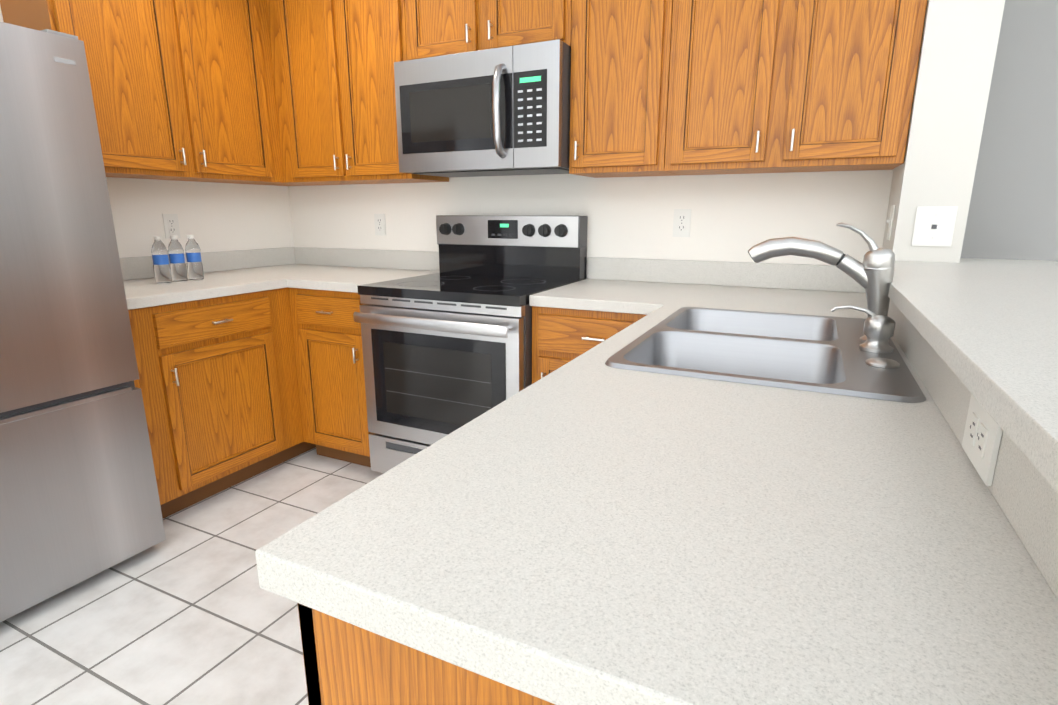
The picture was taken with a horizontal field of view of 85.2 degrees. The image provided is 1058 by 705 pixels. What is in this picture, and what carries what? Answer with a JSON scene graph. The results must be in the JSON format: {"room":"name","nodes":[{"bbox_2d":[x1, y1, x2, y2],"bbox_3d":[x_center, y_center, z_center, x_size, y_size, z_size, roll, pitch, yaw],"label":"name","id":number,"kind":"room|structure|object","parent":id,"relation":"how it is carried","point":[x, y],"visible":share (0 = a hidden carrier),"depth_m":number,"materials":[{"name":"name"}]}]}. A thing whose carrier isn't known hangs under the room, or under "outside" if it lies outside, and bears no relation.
{"room":"kitchen","nodes":[
{"label":"kitchen","id":0,"kind":"room"},
{"bbox_2d":[0,6,293,257],"bbox_3d":[-3.043,-0.251,0.258,0.120,2.800,7.200,7,15,25],"label":"wall","id":1,"kind":"structure","parent":0,"point":[215,217],"depth_m":2.93,"materials":[{"name":"white paint"}]},
{"bbox_2d":[0,0,279,183],"bbox_3d":[-1.628,-1.307,2.472,0.324,1.070,0.883,7,15,25],"label":"upper cabinet","id":2,"kind":"object","parent":1,"relation":"attached to","point":[183,90],"depth_m":2.44,"materials":[{"name":"brown wood"}]},
{"bbox_2d":[162,214,180,238],"bbox_3d":[-1.734,-0.613,2.793,0.007,0.116,0.072,7,15,25],"label":"electrical outlet","id":3,"kind":"object","parent":1,"relation":"attached to","point":[171,224],"visible":1,"depth_m":2.79,"materials":[{"name":"white plastic"}]},
{"bbox_2d":[254,0,315,185],"bbox_3d":[-1.362,-1.436,3.003,0.324,1.070,0.426,7,15,25],"label":"upper cabinet","id":4,"kind":"object","parent":1,"relation":"attached to","point":[263,4],"depth_m":2.89,"materials":[{"name":"brown wood"}]},
{"bbox_2d":[0,447,383,704],"bbox_3d":[0.159,1.525,-0.912,7.400,0.100,7.600,7,15,25],"label":"floor","id":5,"kind":"structure","parent":0,"point":[188,611],"depth_m":1.76,"materials":[{"name":"tile"}]},
{"bbox_2d":[0,22,165,622],"bbox_3d":[-1.847,-0.067,1.767,0.764,1.731,0.755,7,15,25],"label":"refrigerator","id":6,"kind":"object","parent":5,"relation":"on","point":[79,499],"visible":1,"depth_m":1.75,"materials":[{"name":"grey metal"}]},
{"bbox_2d":[128,287,315,517],"bbox_3d":[-1.425,0.108,2.853,0.658,0.878,1.398,7,15,25],"label":"base cabinet","id":7,"kind":"object","parent":5,"relation":"on","point":[216,382],"visible":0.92,"depth_m":2.43,"materials":[{"name":"brown wood"}]},
{"bbox_2d":[289,288,370,466],"bbox_3d":[-0.786,0.085,2.951,0.499,0.878,0.658,7,15,25],"label":"base cabinet","id":8,"kind":"object","parent":5,"relation":"on","point":[327,334],"visible":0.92,"depth_m":2.70,"materials":[{"name":"brown wood"}]},
{"bbox_2d":[119,247,346,309],"bbox_3d":[-1.424,-0.387,2.732,0.660,0.140,1.398,7,15,25],"label":"countertop","id":9,"kind":"structure","parent":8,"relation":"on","point":[226,273],"depth_m":2.65,"materials":[{"name":"stone"}]},
{"bbox_2d":[151,236,171,283],"bbox_3d":[-1.581,-0.398,2.472,0.062,0.201,0.062,7,15,25],"label":"water bottle","id":10,"kind":"object","parent":9,"relation":"on","point":[161,265],"visible":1,"depth_m":2.45,"materials":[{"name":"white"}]},
{"bbox_2d":[168,235,187,281],"bbox_3d":[-1.553,-0.414,2.539,0.062,0.201,0.062,7,15,25],"label":"water bottle","id":11,"kind":"object","parent":9,"relation":"on","point":[177,262],"visible":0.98,"depth_m":2.52,"materials":[{"name":"white"}]},
{"bbox_2d":[185,235,203,279],"bbox_3d":[-1.516,-0.429,2.603,0.062,0.201,0.062,7,15,25],"label":"water bottle","id":12,"kind":"object","parent":9,"relation":"on","point":[194,261],"visible":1,"depth_m":2.58,"materials":[{"name":"white"}]},
{"bbox_2d":[287,249,439,292],"bbox_3d":[-0.759,-0.411,2.830,0.449,0.140,0.636,7,15,25],"label":"countertop","id":13,"kind":"structure","parent":8,"relation":"on","point":[343,271],"depth_m":3.07,"materials":[{"name":"stone"}]},
{"bbox_2d":[298,603,554,704],"bbox_3d":[0.127,0.637,0.670,0.637,0.878,0.355,7,15,25],"label":"base cabinet","id":14,"kind":"object","parent":5,"relation":"on","point":[345,663],"visible":0.04,"depth_m":0.49,"materials":[{"name":"brown wood"}]},
{"bbox_2d":[255,259,1057,704],"bbox_3d":[0.524,-0.061,1.357,0.660,0.154,2.238,7,15,25],"label":"countertop","id":15,"kind":"structure","parent":14,"relation":"on","point":[589,527],"depth_m":0.53,"materials":[{"name":"stone"}]},
{"bbox_2d":[605,307,925,402],"bbox_3d":[0.561,0.057,1.395,0.551,0.192,0.792,7,15,25],"label":"sink basin","id":16,"kind":"object","parent":15,"relation":"in","point":[820,354],"visible":0.46,"depth_m":1.36,"materials":[{"name":"metal"}]},
{"bbox_2d":[831,305,895,352],"bbox_3d":[0.721,-0.055,1.247,0.128,0.094,0.064,7,15,25],"label":"soap dispenser","id":17,"kind":"object","parent":16,"relation":"on","point":[878,331],"visible":1,"depth_m":1.22,"materials":[{"name":"silver metal"}]},
{"bbox_2d":[865,358,899,367],"bbox_3d":[0.689,0.018,1.123,0.058,0.010,0.058,7,15,25],"label":"cover","id":18,"kind":"object","parent":16,"relation":"on","point":[883,362],"visible":0.98,"depth_m":1.11,"materials":[{"name":"silver metal"}]},
{"bbox_2d":[748,223,894,342],"bbox_3d":[0.678,-0.169,1.352,0.320,0.266,0.063,7,15,25],"label":"faucet","id":19,"kind":"object","parent":15,"relation":"on","point":[872,274],"visible":0.81,"depth_m":1.30,"materials":[{"name":"silver metal"}]},
{"bbox_2d":[353,215,587,472],"bbox_3d":[-0.240,0.004,2.591,0.760,1.204,0.756,7,15,25],"label":"range","id":20,"kind":"object","parent":5,"relation":"on","point":[447,349],"visible":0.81,"depth_m":2.39,"materials":[{"name":"metal"}]},
{"bbox_2d":[532,306,645,383],"bbox_3d":[0.369,0.217,2.405,0.525,0.878,0.658,7,15,25],"label":"base cabinet","id":21,"kind":"object","parent":5,"relation":"on","point":[561,337],"visible":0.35,"depth_m":2.12,"materials":[{"name":"brown wood"}]},
{"bbox_2d":[529,257,662,302],"bbox_3d":[0.358,-0.283,2.302,0.489,0.140,0.636,7,15,25],"label":"countertop","id":22,"kind":"structure","parent":21,"relation":"on","point":[598,268],"depth_m":2.59,"materials":[{"name":"stone"}]},
{"bbox_2d":[288,0,1057,278],"bbox_3d":[1.758,-0.660,1.946,7.240,2.800,0.120,7,15,25],"label":"wall","id":23,"kind":"structure","parent":0,"point":[735,217],"depth_m":2.31,"materials":[{"name":"white paint"}]},
{"bbox_2d":[266,0,448,184],"bbox_3d":[-0.842,-1.389,2.812,0.819,1.070,0.324,7,15,25],"label":"upper cabinet","id":24,"kind":"object","parent":23,"relation":"attached to","point":[333,61],"depth_m":2.71,"materials":[{"name":"brown wood"}]},
{"bbox_2d":[374,214,385,235],"bbox_3d":[-0.815,-0.699,3.149,0.072,0.116,0.007,7,15,25],"label":"electrical outlet","id":25,"kind":"object","parent":23,"relation":"attached to","point":[380,224],"visible":1,"depth_m":3.15,"materials":[{"name":"white plastic"}]},
{"bbox_2d":[402,0,569,60],"bbox_3d":[-0.126,-1.536,2.419,0.770,0.600,0.324,7,15,25],"label":"upper cabinet","id":26,"kind":"object","parent":23,"relation":"attached to","point":[430,28],"depth_m":2.33,"materials":[{"name":"brown wood"}]},
{"bbox_2d":[394,39,570,176],"bbox_3d":[-0.158,-1.008,2.477,0.764,0.450,0.470,7,15,25],"label":"microwave","id":27,"kind":"object","parent":26,"relation":"attached to","point":[502,111],"visible":0.96,"depth_m":2.31,"materials":[{"name":"metal"}]},
{"bbox_2d":[569,0,673,177],"bbox_3d":[0.394,-1.248,2.229,0.381,1.070,0.324,7,15,25],"label":"upper cabinet","id":28,"kind":"object","parent":23,"relation":"attached to","point":[621,49],"depth_m":2.14,"materials":[{"name":"brown wood"}]},
{"bbox_2d":[672,209,690,236],"bbox_3d":[0.651,-0.551,2.452,0.072,0.116,0.007,7,15,25],"label":"electrical outlet","id":29,"kind":"object","parent":23,"relation":"attached to","point":[681,222],"visible":1,"depth_m":2.45,"materials":[{"name":"white plastic"}]},
{"bbox_2d":[666,0,793,175],"bbox_3d":[0.735,-1.209,2.067,0.378,1.070,0.324,7,15,25],"label":"upper cabinet","id":30,"kind":"object","parent":23,"relation":"attached to","point":[681,87],"depth_m":1.99,"materials":[{"name":"brown wood"}]},
{"bbox_2d":[778,0,926,172],"bbox_3d":[1.078,-1.170,1.906,0.384,1.070,0.324,7,15,25],"label":"upper cabinet","id":31,"kind":"object","parent":23,"relation":"attached to","point":[852,65],"depth_m":1.84,"materials":[{"name":"brown wood"}]},
{"bbox_2d":[882,0,1004,262],"bbox_3d":[1.335,-0.649,1.903,0.183,2.800,0.328,7,15,25],"label":"wall","id":32,"kind":"structure","parent":0,"point":[957,56],"depth_m":1.74,"materials":[{"name":"white paint"}]},
{"bbox_2d":[886,205,894,239],"bbox_3d":[1.234,-0.445,1.974,0.016,0.116,0.072,7,15,25],"label":"light switch","id":33,"kind":"object","parent":32,"relation":"attached to","point":[890,221],"visible":1,"depth_m":1.95,"materials":[{"name":"white plastic"}]},
{"bbox_2d":[911,206,957,246],"bbox_3d":[1.270,-0.395,1.806,0.105,0.122,0.006,7,15,25],"label":"outlet plate","id":34,"kind":"object","parent":32,"relation":"attached to","point":[934,225],"visible":1,"depth_m":1.80,"materials":[{"name":"white plastic"}]},
{"bbox_2d":[888,258,1057,494],"bbox_3d":[0.946,-0.062,0.964,0.545,0.031,2.360,7,15,25],"label":"bar","id":35,"kind":"object","parent":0,"point":[987,329],"visible":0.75,"depth_m":0.77,"materials":[{"name":"stone"}]},
{"bbox_3d":[0.827,0.451,1.114,0.200,1.033,1.962,7,15,25],"label":"wall","id":36,"kind":"structure","parent":0,"visible":0},
{"bbox_2d":[962,394,1002,485],"bbox_3d":[0.524,0.096,0.669,0.007,0.074,0.120,7,15,25],"label":"outlet","id":37,"kind":"object","parent":36,"relation":"attached to","point":[982,436],"visible":0.96,"depth_m":0.65,"materials":[{"name":"white plastic"}]}
]}

